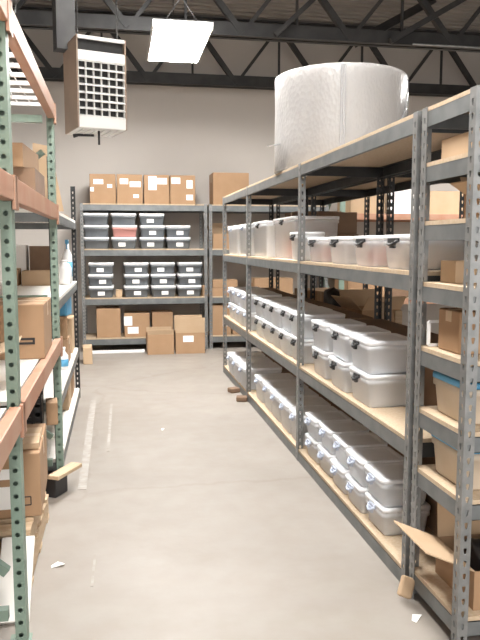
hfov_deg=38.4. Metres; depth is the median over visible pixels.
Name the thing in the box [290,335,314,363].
storage bin
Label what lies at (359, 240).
storage bin
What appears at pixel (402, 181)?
shelving rack
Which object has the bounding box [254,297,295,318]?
storage bin
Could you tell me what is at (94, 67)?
heater
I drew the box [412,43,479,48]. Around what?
conduit pipe
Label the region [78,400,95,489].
floor marking
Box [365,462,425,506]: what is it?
storage bin
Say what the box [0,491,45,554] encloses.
wooden pallet
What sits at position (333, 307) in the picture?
cardboard box
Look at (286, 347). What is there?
storage bin
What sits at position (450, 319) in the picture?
cardboard box
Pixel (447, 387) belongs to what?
storage bin
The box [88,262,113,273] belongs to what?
storage bin
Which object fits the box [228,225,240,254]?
storage bin
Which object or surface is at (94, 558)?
trim
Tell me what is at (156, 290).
storage bin
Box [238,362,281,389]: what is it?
storage bin
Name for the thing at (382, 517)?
storage bin
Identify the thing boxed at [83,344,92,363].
cardboard box
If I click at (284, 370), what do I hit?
cardboard box
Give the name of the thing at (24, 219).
shelving rack
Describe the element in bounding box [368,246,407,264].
folded fabric
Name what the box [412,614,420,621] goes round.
paper scrap
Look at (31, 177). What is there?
open cardboard box
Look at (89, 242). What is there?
storage bin
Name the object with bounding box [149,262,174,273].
storage bin
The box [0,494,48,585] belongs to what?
wooden pallet
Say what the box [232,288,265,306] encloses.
storage bin
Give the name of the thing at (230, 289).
storage bin
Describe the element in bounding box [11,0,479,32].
ceiling
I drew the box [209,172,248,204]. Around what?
cardboard box
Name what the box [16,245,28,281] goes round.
cardboard box
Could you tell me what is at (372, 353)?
storage bin
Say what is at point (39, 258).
cardboard box
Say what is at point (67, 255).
spray bottle
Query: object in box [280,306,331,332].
storage bin
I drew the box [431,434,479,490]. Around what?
storage bin
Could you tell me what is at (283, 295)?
cardboard box
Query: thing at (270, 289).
cardboard box
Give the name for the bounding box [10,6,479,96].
roof truss
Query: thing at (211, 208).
shelving rack
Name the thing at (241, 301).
storage bin
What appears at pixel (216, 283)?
cardboard box
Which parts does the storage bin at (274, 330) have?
lid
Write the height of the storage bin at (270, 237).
0.326 m
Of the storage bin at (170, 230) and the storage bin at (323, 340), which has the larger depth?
the storage bin at (170, 230)
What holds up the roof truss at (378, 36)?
attached to the ceiling
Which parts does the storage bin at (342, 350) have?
lid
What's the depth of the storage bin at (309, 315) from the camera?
5.02 m
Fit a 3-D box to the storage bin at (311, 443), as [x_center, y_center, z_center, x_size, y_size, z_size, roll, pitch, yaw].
[0.598,0.888,4.807,0.302,0.151,0.272,-1,6,-11]
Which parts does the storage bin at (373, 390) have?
lid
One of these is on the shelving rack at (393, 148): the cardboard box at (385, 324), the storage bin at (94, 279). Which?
the cardboard box at (385, 324)
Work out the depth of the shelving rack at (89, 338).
10.12 m
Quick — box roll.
[267,62,408,173]
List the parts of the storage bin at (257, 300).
lid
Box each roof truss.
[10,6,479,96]
[13,0,479,52]
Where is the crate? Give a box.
[0,387,43,423]
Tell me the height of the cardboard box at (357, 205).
0.341 m
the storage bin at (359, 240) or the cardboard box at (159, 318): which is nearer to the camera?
the storage bin at (359, 240)
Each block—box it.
[46,476,67,497]
[228,387,239,392]
[236,395,246,401]
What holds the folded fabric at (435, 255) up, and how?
in the storage bin at (392, 240)
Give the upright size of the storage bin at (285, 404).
0.226 m
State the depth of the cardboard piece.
3.04 m
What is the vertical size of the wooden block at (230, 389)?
0.050 m
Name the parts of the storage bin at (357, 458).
lid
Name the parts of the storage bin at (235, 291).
lid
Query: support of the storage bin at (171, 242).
on the shelving rack at (89, 338)
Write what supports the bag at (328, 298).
on the shelving rack at (402, 181)
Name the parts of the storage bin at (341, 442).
lid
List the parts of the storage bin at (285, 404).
lid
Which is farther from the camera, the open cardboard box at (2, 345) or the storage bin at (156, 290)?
the storage bin at (156, 290)
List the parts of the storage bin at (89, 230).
lid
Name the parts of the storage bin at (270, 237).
lid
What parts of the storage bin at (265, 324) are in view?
lid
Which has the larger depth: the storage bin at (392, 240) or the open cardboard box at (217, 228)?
the open cardboard box at (217, 228)
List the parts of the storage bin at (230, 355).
lid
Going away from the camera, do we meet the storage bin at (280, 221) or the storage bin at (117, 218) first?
the storage bin at (280, 221)
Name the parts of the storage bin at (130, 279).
lid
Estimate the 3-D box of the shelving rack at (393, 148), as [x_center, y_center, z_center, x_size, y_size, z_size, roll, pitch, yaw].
[0.577,-0.128,5.774,0.620,2.131,5.475,-1,6,-10]
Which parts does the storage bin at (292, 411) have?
lid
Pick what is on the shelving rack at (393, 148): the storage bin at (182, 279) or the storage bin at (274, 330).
the storage bin at (274, 330)
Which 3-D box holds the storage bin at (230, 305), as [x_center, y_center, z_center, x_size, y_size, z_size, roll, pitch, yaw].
[0.045,-0.111,8.124,0.392,0.179,0.315,-1,6,-10]
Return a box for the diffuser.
[149,27,210,62]
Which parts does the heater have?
hanger rod, casing, panel, panel, blank panel, panel, hanger rod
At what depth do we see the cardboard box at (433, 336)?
4.07 m
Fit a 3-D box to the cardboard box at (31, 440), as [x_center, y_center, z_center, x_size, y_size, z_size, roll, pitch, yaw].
[-1.203,0.592,3.406,0.422,0.031,0.300,-1,6,-13]
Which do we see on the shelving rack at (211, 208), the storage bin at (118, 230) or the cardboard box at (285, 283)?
the cardboard box at (285, 283)
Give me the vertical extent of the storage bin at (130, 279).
0.168 m
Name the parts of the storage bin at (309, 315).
lid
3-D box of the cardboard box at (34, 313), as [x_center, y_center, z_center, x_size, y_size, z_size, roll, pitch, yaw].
[-1.295,0.038,3.838,0.442,0.291,0.502,-1,6,-11]
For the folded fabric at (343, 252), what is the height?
0.093 m
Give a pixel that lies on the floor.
(206, 525)
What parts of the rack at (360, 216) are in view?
post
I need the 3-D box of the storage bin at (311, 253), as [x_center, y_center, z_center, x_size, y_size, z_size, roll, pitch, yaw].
[0.479,-0.546,5.105,0.232,0.206,0.300,-1,6,-10]
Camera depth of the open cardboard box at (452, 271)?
2.81 m
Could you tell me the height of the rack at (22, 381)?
2.444 m
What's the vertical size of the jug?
0.225 m
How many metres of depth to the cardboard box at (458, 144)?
2.69 m
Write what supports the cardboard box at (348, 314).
on the shelving rack at (393, 148)
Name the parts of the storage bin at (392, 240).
lid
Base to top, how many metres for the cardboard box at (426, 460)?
0.270 m
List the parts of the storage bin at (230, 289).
lid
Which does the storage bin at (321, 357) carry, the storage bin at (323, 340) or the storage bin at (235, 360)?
the storage bin at (323, 340)
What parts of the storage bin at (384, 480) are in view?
lid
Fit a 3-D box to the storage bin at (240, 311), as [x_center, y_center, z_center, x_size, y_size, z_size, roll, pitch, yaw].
[0.151,-0.037,7.453,0.392,0.179,0.315,-1,6,-9]
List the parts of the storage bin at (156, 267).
lid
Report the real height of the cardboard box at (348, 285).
0.501 m
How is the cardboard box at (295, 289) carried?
on the shelving rack at (402, 181)
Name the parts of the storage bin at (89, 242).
lid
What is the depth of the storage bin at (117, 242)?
10.03 m
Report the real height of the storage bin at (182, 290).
0.168 m
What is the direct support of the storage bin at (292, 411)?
on the shelving rack at (393, 148)
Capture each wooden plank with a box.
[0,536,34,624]
[48,462,81,479]
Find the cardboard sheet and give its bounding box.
[32,143,63,210]
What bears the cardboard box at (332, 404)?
on the shelving rack at (393, 148)
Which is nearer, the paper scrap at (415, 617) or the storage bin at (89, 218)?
the paper scrap at (415, 617)
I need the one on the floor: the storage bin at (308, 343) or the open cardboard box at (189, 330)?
the open cardboard box at (189, 330)
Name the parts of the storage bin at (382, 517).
lid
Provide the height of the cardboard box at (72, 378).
0.261 m
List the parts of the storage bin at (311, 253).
lid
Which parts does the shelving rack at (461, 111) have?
post, post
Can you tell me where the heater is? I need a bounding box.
[52,0,126,144]
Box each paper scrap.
[51,562,64,567]
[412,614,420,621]
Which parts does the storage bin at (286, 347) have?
lid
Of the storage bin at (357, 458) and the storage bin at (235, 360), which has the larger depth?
the storage bin at (235, 360)
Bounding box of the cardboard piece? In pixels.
[397,575,414,598]
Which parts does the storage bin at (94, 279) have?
lid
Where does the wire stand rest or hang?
on the shelving rack at (461, 111)
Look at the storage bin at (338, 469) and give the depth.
4.17 m
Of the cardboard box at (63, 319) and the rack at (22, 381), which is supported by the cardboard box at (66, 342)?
the cardboard box at (63, 319)
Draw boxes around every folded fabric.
[287,235,325,256]
[319,246,360,259]
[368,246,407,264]
[399,246,461,266]
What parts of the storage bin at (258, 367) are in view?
lid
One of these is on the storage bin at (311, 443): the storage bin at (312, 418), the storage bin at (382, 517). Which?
the storage bin at (312, 418)
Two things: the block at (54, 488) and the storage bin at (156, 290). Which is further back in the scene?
the storage bin at (156, 290)
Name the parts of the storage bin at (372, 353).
lid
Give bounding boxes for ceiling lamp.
[147,0,212,62]
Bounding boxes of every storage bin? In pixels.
[83,213,108,224]
[83,225,108,236]
[84,237,109,248]
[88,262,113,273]
[88,273,112,285]
[88,285,113,297]
[111,213,135,224]
[111,237,136,248]
[112,225,136,236]
[123,262,148,273]
[123,273,148,285]
[124,285,148,296]
[139,213,163,224]
[139,225,164,236]
[139,237,164,248]
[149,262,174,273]
[150,273,174,284]
[150,284,175,296]
[165,225,189,236]
[165,237,190,248]
[175,284,201,296]
[176,262,201,273]
[176,273,201,284]
[226,351,264,375]
[227,287,259,303]
[227,302,234,319]
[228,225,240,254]
[231,356,272,382]
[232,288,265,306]
[232,305,238,321]
[236,307,245,325]
[237,290,274,308]
[238,224,254,255]
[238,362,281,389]
[242,293,281,312]
[243,310,256,329]
[253,221,311,256]
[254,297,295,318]
[254,316,264,337]
[254,373,295,402]
[261,299,307,322]
[261,320,272,342]
[262,380,307,412]
[269,303,316,327]
[270,324,282,348]
[270,388,318,422]
[273,216,338,224]
[278,329,292,355]
[279,396,330,433]
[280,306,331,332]
[289,232,324,260]
[289,310,344,338]
[289,406,337,445]
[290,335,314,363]
[304,410,351,441]
[305,433,321,462]
[308,237,328,246]
[311,319,365,351]
[312,346,333,378]
[317,444,335,477]
[318,420,368,453]
[328,236,404,246]
[329,355,353,392]
[330,325,390,361]
[330,458,349,493]
[333,432,386,468]
[345,473,368,513]
[346,446,403,486]
[349,333,415,373]
[349,366,414,407]
[353,235,383,247]
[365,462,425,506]
[365,491,430,535]
[383,234,412,247]
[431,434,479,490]
[433,371,479,424]
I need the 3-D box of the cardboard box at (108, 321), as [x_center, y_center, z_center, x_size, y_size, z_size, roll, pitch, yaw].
[-1.965,0.026,10.299,0.347,0.431,0.360,-1,6,-12]
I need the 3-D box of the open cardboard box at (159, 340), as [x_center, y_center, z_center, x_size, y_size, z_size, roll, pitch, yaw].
[-1.159,0.297,9.993,0.375,0.360,0.361,-1,6,-11]
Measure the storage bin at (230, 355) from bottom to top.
0.226 m
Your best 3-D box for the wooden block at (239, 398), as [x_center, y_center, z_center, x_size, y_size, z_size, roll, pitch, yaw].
[0.018,0.789,6.937,0.110,0.050,0.100,0,6,1]
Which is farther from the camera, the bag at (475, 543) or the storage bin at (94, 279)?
the storage bin at (94, 279)
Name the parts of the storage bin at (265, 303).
lid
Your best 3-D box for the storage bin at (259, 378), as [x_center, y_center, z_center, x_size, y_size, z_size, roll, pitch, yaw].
[0.326,0.652,6.606,0.392,0.226,0.315,-1,6,-11]
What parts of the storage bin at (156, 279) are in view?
lid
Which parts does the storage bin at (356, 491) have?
lid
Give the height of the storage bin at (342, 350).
0.179 m
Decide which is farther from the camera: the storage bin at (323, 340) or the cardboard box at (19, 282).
the cardboard box at (19, 282)
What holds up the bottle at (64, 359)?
on the shelving rack at (24, 219)
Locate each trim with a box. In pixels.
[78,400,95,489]
[91,553,95,586]
[107,404,112,451]
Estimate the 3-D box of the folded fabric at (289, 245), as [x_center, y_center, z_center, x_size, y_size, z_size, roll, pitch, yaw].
[0.545,-0.621,5.732,0.226,0.194,0.470,-1,6,-10]
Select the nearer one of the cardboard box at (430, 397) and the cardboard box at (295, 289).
the cardboard box at (430, 397)
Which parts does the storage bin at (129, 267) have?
lid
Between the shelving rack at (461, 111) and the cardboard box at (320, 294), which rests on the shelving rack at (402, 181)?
the cardboard box at (320, 294)
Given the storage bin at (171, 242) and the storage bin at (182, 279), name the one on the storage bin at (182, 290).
the storage bin at (182, 279)
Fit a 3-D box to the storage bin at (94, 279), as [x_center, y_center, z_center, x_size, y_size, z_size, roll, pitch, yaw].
[-2.059,-0.598,10.213,0.365,0.168,0.400,-1,6,-10]
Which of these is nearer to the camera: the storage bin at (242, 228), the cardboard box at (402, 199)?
the storage bin at (242, 228)
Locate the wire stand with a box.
[426,320,438,345]
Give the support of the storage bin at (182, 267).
on the storage bin at (182, 279)
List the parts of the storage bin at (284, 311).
lid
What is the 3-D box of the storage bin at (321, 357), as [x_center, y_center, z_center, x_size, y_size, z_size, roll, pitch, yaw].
[0.636,0.279,4.588,0.322,0.179,0.320,-1,6,-9]
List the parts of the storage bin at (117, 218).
lid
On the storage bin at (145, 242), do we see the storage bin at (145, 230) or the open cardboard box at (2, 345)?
the storage bin at (145, 230)
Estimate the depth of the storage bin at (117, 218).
9.99 m
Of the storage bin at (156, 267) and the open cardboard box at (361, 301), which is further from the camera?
the storage bin at (156, 267)
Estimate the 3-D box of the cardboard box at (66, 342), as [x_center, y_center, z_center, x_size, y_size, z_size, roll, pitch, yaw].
[-1.679,0.265,6.166,0.302,0.221,0.340,-1,6,-10]
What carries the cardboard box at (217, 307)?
on the shelving rack at (211, 208)
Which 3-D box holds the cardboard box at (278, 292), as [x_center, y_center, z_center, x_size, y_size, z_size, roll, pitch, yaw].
[0.419,-0.145,7.734,0.190,0.333,0.468,-1,6,-10]
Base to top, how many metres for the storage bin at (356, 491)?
0.151 m
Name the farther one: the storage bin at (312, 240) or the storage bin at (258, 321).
the storage bin at (258, 321)
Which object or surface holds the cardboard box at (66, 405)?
on the shelving rack at (24, 219)
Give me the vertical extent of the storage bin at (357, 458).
0.151 m
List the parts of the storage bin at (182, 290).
lid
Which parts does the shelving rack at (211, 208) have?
post, post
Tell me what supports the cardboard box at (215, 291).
on the shelving rack at (211, 208)
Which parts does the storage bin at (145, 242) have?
lid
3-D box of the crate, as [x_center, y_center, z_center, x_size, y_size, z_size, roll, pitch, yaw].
[-1.353,0.531,4.189,0.320,0.260,0.360,-2,6,-14]
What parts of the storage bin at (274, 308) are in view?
lid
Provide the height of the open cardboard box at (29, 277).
0.130 m
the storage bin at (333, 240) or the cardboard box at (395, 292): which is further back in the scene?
the cardboard box at (395, 292)
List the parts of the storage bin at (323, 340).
lid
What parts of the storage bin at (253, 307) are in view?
lid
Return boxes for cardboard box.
[0,297,51,359]
[0,335,21,354]
[0,423,47,518]
[12,142,38,170]
[13,167,44,196]
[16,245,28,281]
[17,268,21,285]
[21,270,49,285]
[23,427,41,449]
[29,246,49,269]
[46,398,57,424]
[51,316,67,338]
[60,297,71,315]
[62,381,71,409]
[63,335,70,360]
[67,315,74,352]
[71,372,74,396]
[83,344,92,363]
[89,174,115,202]
[96,306,120,337]
[116,289,121,296]
[117,174,142,203]
[124,311,149,336]
[143,175,169,203]
[146,326,173,354]
[151,310,172,329]
[169,175,194,203]
[174,315,204,353]
[201,285,204,295]
[207,223,228,248]
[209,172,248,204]
[210,279,237,287]
[211,303,230,334]
[212,288,228,295]
[251,277,292,293]
[263,288,279,290]
[273,291,289,293]
[279,365,293,374]
[282,294,296,297]
[285,211,341,216]
[294,288,340,299]
[296,298,323,302]
[308,212,356,233]
[310,388,331,402]
[311,303,345,309]
[317,291,323,301]
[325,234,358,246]
[330,403,345,412]
[331,289,406,321]
[334,279,383,296]
[334,310,373,318]
[337,194,384,213]
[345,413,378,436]
[353,319,407,328]
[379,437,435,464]
[384,287,408,296]
[385,189,419,213]
[386,329,438,394]
[393,310,401,323]
[394,502,479,610]
[424,367,436,405]
[425,191,462,213]
[425,493,436,533]
[438,308,479,353]
[440,260,476,283]
[441,128,479,158]
[450,177,479,217]
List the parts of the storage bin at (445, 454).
lid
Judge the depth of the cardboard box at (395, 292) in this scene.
10.67 m
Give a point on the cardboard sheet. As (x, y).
(42, 161)
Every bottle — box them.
[61,347,68,369]
[62,240,72,282]
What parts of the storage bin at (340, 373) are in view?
lid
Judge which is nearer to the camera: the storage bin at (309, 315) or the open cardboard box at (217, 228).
the storage bin at (309, 315)
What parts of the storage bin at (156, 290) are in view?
lid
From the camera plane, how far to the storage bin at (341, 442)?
4.18 m
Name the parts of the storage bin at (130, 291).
lid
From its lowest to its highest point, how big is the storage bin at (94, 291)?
0.168 m
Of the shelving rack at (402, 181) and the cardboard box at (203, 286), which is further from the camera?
the cardboard box at (203, 286)
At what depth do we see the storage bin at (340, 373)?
4.09 m
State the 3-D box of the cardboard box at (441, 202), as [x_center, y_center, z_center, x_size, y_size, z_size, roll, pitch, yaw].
[3.151,-1.841,10.941,0.622,0.361,0.600,-1,6,-11]
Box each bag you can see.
[323,287,340,306]
[464,538,479,570]
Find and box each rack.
[0,0,63,639]
[0,163,80,470]
[80,203,207,348]
[204,204,328,348]
[223,111,468,581]
[276,170,464,320]
[320,201,462,303]
[409,85,479,639]
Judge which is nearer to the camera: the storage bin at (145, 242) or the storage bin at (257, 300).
the storage bin at (257, 300)
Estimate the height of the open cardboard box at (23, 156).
0.120 m
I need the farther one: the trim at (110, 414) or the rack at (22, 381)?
the trim at (110, 414)
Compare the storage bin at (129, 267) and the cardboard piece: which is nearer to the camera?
the cardboard piece
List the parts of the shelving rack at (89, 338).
post, post, post, post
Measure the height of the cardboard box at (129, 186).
0.421 m
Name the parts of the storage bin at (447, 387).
lid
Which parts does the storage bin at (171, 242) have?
lid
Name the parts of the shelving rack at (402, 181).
post, post, post, post, post, post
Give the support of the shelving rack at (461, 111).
on the floor
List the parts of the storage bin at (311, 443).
lid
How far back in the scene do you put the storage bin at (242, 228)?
7.08 m
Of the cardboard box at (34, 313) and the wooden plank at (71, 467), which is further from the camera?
the wooden plank at (71, 467)
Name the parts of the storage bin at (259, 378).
lid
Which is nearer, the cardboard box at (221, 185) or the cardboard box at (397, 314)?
the cardboard box at (397, 314)
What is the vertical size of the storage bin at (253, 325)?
0.179 m
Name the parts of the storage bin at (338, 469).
lid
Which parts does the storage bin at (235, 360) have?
lid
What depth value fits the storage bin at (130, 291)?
10.13 m
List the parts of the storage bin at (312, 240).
lid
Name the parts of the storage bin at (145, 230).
lid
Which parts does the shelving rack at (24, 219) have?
post, post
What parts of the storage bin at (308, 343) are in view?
lid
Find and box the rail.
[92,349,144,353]
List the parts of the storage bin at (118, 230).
lid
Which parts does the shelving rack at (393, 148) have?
post, post, post, post, post, post, post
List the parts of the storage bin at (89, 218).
lid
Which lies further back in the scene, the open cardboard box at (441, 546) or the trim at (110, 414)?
the trim at (110, 414)
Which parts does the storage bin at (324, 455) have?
lid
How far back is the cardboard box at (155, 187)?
10.07 m
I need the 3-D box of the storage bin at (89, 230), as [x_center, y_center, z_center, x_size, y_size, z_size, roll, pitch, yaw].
[-2.105,-1.303,10.127,0.365,0.168,0.400,-1,6,-9]
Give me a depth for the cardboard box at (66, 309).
6.02 m
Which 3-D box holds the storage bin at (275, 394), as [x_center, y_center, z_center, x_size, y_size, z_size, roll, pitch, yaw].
[0.446,0.729,5.904,0.392,0.226,0.315,-1,6,-11]
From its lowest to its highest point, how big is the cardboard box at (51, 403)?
0.140 m
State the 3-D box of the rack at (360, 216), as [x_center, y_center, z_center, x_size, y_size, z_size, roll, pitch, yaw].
[2.708,-1.085,10.945,2.715,2.900,1.032,-1,6,-10]
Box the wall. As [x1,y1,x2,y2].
[0,29,479,344]
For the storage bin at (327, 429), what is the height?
0.151 m
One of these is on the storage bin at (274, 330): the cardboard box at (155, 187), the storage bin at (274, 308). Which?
the storage bin at (274, 308)
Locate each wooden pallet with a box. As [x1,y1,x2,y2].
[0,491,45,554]
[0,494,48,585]
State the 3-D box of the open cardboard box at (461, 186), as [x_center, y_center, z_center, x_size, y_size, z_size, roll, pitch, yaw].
[0.986,-0.480,2.677,0.295,0.176,0.240,-2,7,-16]
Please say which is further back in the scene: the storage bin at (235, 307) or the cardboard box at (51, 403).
the storage bin at (235, 307)
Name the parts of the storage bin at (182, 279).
lid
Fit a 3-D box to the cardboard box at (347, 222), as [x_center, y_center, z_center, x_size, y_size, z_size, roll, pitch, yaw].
[0.956,-1.015,7.265,0.422,0.221,0.480,-1,6,-9]
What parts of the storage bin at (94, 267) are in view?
lid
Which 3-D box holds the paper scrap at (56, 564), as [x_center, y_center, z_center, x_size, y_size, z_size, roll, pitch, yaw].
[-0.893,1.200,3.386,0.070,0.014,0.037,-2,7,-21]
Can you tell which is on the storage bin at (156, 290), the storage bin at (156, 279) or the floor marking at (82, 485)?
the storage bin at (156, 279)
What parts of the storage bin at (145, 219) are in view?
lid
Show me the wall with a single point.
(200, 132)
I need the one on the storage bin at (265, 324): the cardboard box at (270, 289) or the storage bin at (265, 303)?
the storage bin at (265, 303)
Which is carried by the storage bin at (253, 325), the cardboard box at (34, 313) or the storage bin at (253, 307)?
the storage bin at (253, 307)
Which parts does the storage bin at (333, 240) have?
lid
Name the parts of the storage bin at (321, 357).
lid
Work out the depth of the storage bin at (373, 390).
3.68 m
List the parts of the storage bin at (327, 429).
lid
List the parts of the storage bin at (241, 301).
lid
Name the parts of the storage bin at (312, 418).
lid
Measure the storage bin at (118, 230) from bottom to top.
0.168 m
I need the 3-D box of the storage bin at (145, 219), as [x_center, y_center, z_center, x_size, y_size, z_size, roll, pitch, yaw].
[-1.316,-1.488,10.249,0.365,0.168,0.400,-1,6,-9]
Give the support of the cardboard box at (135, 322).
on the shelving rack at (89, 338)
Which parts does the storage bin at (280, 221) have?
lid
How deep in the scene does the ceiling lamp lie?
7.39 m
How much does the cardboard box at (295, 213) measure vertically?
0.241 m
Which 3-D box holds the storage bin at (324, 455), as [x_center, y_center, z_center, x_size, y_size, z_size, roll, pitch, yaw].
[0.652,0.919,4.524,0.302,0.151,0.272,-1,6,-11]
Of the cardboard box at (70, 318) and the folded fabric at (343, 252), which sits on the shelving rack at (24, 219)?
the cardboard box at (70, 318)
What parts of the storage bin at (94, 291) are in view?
lid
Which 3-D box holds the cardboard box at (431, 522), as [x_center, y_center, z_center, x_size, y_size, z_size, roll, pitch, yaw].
[1.147,0.965,3.542,0.280,0.275,0.588,-1,6,-10]
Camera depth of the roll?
5.03 m
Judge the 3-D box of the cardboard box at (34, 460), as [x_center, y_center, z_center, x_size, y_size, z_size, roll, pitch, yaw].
[-1.338,0.758,3.470,0.682,0.311,0.562,-1,6,-13]
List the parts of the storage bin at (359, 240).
lid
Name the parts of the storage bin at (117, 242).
lid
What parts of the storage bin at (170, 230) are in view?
lid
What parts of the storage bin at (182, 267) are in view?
lid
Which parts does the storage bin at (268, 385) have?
lid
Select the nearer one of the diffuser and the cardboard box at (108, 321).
the diffuser
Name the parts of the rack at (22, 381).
plate, plate, plate, post, plate, plate, plate, post, plate, plate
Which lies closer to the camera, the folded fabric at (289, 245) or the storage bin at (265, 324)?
the folded fabric at (289, 245)
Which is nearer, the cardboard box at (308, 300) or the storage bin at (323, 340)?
the storage bin at (323, 340)
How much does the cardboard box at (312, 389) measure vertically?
0.173 m
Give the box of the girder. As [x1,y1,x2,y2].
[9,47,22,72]
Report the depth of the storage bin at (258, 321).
6.48 m
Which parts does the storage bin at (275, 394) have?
lid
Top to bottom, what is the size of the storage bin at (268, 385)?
0.226 m
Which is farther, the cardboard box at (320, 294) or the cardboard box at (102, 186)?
the cardboard box at (102, 186)
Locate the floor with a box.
[0,342,479,639]
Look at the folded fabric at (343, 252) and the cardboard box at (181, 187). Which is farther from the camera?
the cardboard box at (181, 187)
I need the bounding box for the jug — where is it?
[58,260,71,284]
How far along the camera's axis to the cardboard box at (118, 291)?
10.16 m

